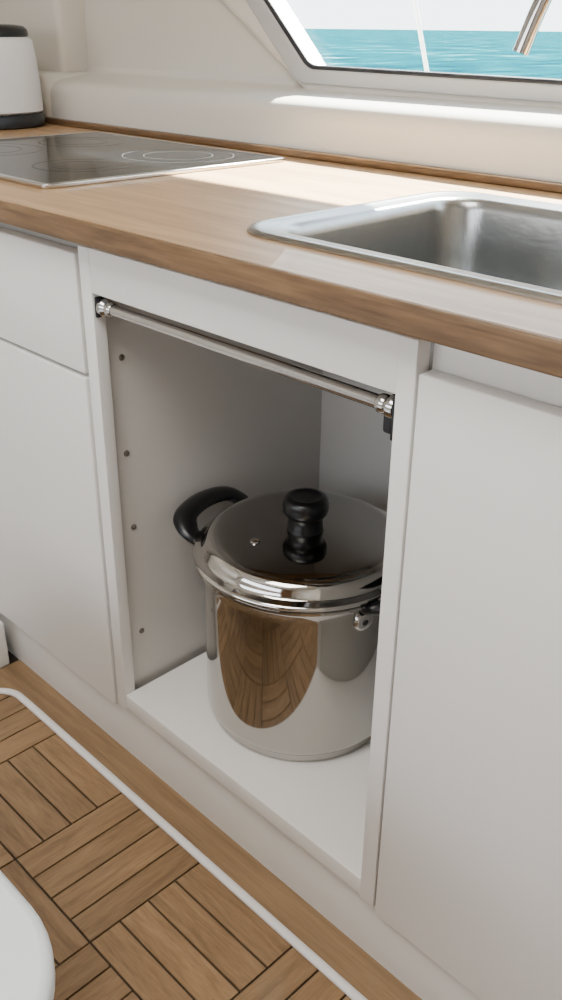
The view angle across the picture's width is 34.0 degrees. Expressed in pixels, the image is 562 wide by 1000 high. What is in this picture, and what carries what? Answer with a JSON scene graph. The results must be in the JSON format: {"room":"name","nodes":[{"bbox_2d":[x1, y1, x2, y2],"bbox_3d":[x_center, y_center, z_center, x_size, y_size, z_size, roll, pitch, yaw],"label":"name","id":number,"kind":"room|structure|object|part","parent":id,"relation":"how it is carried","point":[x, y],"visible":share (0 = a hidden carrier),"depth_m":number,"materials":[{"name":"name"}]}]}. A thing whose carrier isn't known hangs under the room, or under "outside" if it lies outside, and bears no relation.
{"room":"ship interior","nodes":[
{"label":"ship interior","id":0,"kind":"room"},
{"bbox_2d":[0,0,87,71],"bbox_3d":[-0.546,-1.511,1.859,0.080,1.180,0.295,-24,36,-39],"label":"wall panel","id":1,"kind":"object","parent":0,"point":[56,29],"visible":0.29,"depth_m":2.01,"materials":[{"name":"white paint"}]},
{"bbox_2d":[38,70,88,117],"bbox_3d":[-0.567,-0.939,2.121,0.140,0.098,0.315,-24,36,-39],"label":"lower corner","id":2,"kind":"object","parent":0,"point":[47,78],"visible":0.28,"depth_m":1.98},
{"bbox_2d":[0,651,350,999],"bbox_3d":[-0.699,0.845,0.627,3.060,0.050,3.200,-24,36,-39],"label":"floor","id":3,"kind":"structure","parent":0,"point":[126,912],"depth_m":1.21,"materials":[{"name":"brown wood"}]},
{"bbox_2d":[0,620,9,667],"bbox_3d":[-1.662,0.476,1.167,2.396,0.092,0.923,-24,36,-39],"label":"trim","id":4,"kind":"structure","parent":3,"relation":"on","point":[4,658],"depth_m":1.62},
{"bbox_2d":[0,870,55,999],"bbox_3d":[-0.733,0.527,0.698,0.900,0.450,0.850,-24,36,-39],"label":"dining table","id":5,"kind":"object","parent":3,"relation":"on","point":[27,967],"visible":1,"depth_m":0.64,"materials":[{"name":"white laminate"}]},
{"bbox_2d":[0,688,367,999],"bbox_3d":[-0.556,1.064,0.141,2.418,0.009,2.242,-24,36,-39],"label":"trim","id":6,"kind":"structure","parent":3,"relation":"on","point":[275,924],"depth_m":1.26,"materials":[{"name":"white plastic"}]},
{"bbox_2d":[0,222,561,999],"bbox_3d":[0.151,0.094,1.176,0.432,0.803,3.200,-24,36,-39],"label":"base cabinet","id":7,"kind":"object","parent":3,"relation":"on","point":[433,844],"visible":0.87,"depth_m":1.09,"materials":[{"name":"white laminate"}]},
{"bbox_3d":[-0.665,-0.211,1.650,0.010,0.695,1.254,-24,36,-39],"label":"plate","id":8,"kind":"part","parent":7,"relation":"part of","materials":[{"name":"white wood"}]},
{"bbox_3d":[-0.414,-0.311,1.288,0.020,0.151,0.498,-24,36,-39],"label":"drawer","id":9,"kind":"part","parent":7,"relation":"part of","materials":[{"name":"white laminate"}]},
{"bbox_3d":[-0.417,-0.006,1.444,0.020,0.524,0.498,-24,36,-39],"label":"door","id":10,"kind":"part","parent":7,"relation":"part of","materials":[{"name":"white laminate"}]},
{"bbox_2d":[94,296,395,440],"bbox_3d":[-0.054,-0.150,0.963,0.024,0.041,0.460,-24,36,-39],"label":"towel rail","id":11,"kind":"object","parent":7,"relation":"attached to","point":[383,403],"visible":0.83,"depth_m":0.92,"materials":[{"name":"silver metal"}]},
{"bbox_3d":[-0.213,-0.233,1.104,0.022,0.025,0.004,-24,36,-39],"label":"plate","id":12,"kind":"part","parent":11,"relation":"part of","materials":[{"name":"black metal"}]},
{"bbox_3d":[0.106,-0.074,0.820,0.022,0.041,0.004,-24,36,-39],"label":"plate","id":13,"kind":"part","parent":11,"relation":"part of","materials":[{"name":"silver metal"}]},
{"bbox_3d":[-0.056,-0.195,0.938,0.018,0.053,0.461,-24,36,-39],"label":"rail","id":14,"kind":"part","parent":7,"relation":"part of","materials":[{"name":"white laminate"}]},
{"bbox_2d":[173,486,386,760],"bbox_3d":[0.031,0.146,1.276,0.301,0.340,0.394,-24,36,-39],"label":"stock pot","id":15,"kind":"object","parent":7,"relation":"on","point":[292,579],"visible":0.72,"depth_m":1.18,"materials":[{"name":"metal"}]},
{"bbox_3d":[-0.097,0.019,1.317,0.075,0.048,0.146,19,32,31],"label":"handle","id":16,"kind":"part","parent":15,"relation":"part of","materials":[{"name":"black plastic"}]},
{"bbox_2d":[250,538,259,543],"bbox_3d":[-0.034,0.055,1.190,0.014,0.009,0.014,-24,36,-39],"label":"vent","id":17,"kind":"object","parent":15,"relation":"attached to","point":[252,540],"depth_m":1.19,"materials":[{"name":"silver metal"}]},
{"bbox_3d":[0.032,0.055,1.229,0.301,0.028,0.301,-24,36,-39],"label":"lid","id":18,"kind":"part","parent":15,"relation":"part of","materials":[{"name":"metal"}]},
{"bbox_3d":[0.032,0.040,1.221,0.243,0.006,0.243,-24,36,-39],"label":"lid","id":19,"kind":"part","parent":15,"relation":"part of","materials":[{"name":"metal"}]},
{"bbox_3d":[0.033,0.016,1.209,0.061,0.049,0.061,-24,36,-39],"label":"knob","id":20,"kind":"part","parent":15,"relation":"part of","materials":[{"name":"black plastic"}]},
{"bbox_3d":[0.161,0.107,1.150,0.075,0.048,0.146,19,32,31],"label":"handle","id":21,"kind":"part","parent":15,"relation":"part of","materials":[{"name":"silver metal"}]},
{"bbox_2d":[0,117,561,377],"bbox_3d":[0.190,-0.297,1.014,0.593,0.038,3.200,-24,36,-39],"label":"countertop","id":22,"kind":"structure","parent":7,"relation":"on","point":[195,224],"depth_m":0.99,"materials":[{"name":"brown wood"}]},
{"bbox_2d":[0,24,44,129],"bbox_3d":[-0.644,-0.879,1.896,0.262,0.199,0.262,-24,36,-39],"label":"kettle","id":23,"kind":"object","parent":22,"relation":"on","point":[21,103],"visible":1,"depth_m":1.85,"materials":[{"name":"white plastic"}]},
{"bbox_3d":[-0.644,-0.950,1.859,0.232,0.023,0.232,-24,36,-39],"label":"lid","id":24,"kind":"part","parent":23,"relation":"part of","materials":[{"name":"black plastic"}]},
{"bbox_2d":[0,132,284,188],"bbox_3d":[-0.332,-0.562,1.496,0.444,0.006,0.527,-24,36,-39],"label":"induction cooktop","id":25,"kind":"object","parent":22,"relation":"in","point":[84,158],"visible":1,"depth_m":1.44,"materials":[{"name":"black glass"}]},
{"bbox_2d":[50,66,561,182],"bbox_3d":[0.459,-0.412,1.251,0.158,0.240,3.200,-24,36,-39],"label":"splash","id":26,"kind":"object","parent":22,"relation":"on","point":[523,141],"visible":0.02,"depth_m":1.49,"materials":[{"name":"white plastic"}]},
{"bbox_2d":[247,191,561,370],"bbox_3d":[0.288,-0.184,0.936,0.394,0.154,0.590,-24,36,-39],"label":"sink","id":27,"kind":"object","parent":22,"relation":"in","point":[511,245],"visible":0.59,"depth_m":1.11,"materials":[{"name":"metal"}]},
{"bbox_2d":[513,0,551,55],"bbox_3d":[0.438,-0.440,0.905,0.407,0.345,0.077,8,28,14],"label":"faucet","id":28,"kind":"object","parent":22,"relation":"on","point":[537,11],"visible":1,"depth_m":0.91,"materials":[{"name":"silver metal"}]},
{"bbox_3d":[0.297,0.270,0.770,0.020,0.663,0.507,-24,36,-39],"label":"door","id":29,"kind":"part","parent":7,"relation":"part of","materials":[{"name":"white laminate"}]},
{"bbox_3d":[0.634,0.402,0.480,0.010,0.700,1.439,-24,36,-39],"label":"plate","id":30,"kind":"part","parent":7,"relation":"part of","materials":[{"name":"white laminate"}]},
{"bbox_2d":[0,660,421,999],"bbox_3d":[-0.569,1.062,0.152,2.514,0.006,2.275,-24,36,-39],"label":"trim wood","id":31,"kind":"structure","parent":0,"point":[349,960],"depth_m":1.28,"materials":[{"name":"brown wood"}]},
{"bbox_2d":[83,0,561,107],"bbox_3d":[0.499,-1.034,0.969,0.065,1.195,3.200,-24,36,-39],"label":"wall","id":32,"kind":"structure","parent":0,"point":[196,36],"depth_m":1.78,"materials":[{"name":"white paint"}]},
{"bbox_2d":[246,0,561,102],"bbox_3d":[0.393,-0.740,1.200,0.031,0.420,1.670,-24,36,-39],"label":"frame","id":33,"kind":"object","parent":32,"relation":"attached to","point":[550,93],"visible":0.88,"depth_m":1.47,"materials":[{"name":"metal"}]},
{"bbox_2d":[264,0,561,84],"bbox_3d":[0.400,-0.727,1.183,0.010,0.372,1.580,-24,36,-39],"label":"gasket","id":34,"kind":"object","parent":32,"relation":"attached to","point":[269,4],"visible":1,"depth_m":1.45,"materials":[{"name":"black rubber"}]},
{"label":"outside","id":35,"kind":"structure","parent":0,"visible":0},
{"bbox_2d":[304,29,561,78],"bbox_3d":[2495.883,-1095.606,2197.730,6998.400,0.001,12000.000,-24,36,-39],"label":"sea","id":36,"kind":"structure","parent":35,"point":[448,51],"depth_m":120.99,"materials":[{"name":"liquid"}]},
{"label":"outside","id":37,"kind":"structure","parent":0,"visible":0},
{"bbox_3d":[0.650,-0.132,1.849,0.670,0.600,4.400,-24,36,-39],"label":"deck","id":38,"kind":"object","parent":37,"visible":0},
{"bbox_2d":[412,0,428,70],"bbox_3d":[0.614,-0.900,1.722,0.024,0.883,3.200,-24,36,-39],"label":"deck railing","id":39,"kind":"object","parent":38,"relation":"on","point":[415,4],"visible":0.06,"depth_m":2.01,"materials":[{"name":"white metal"}]}
]}

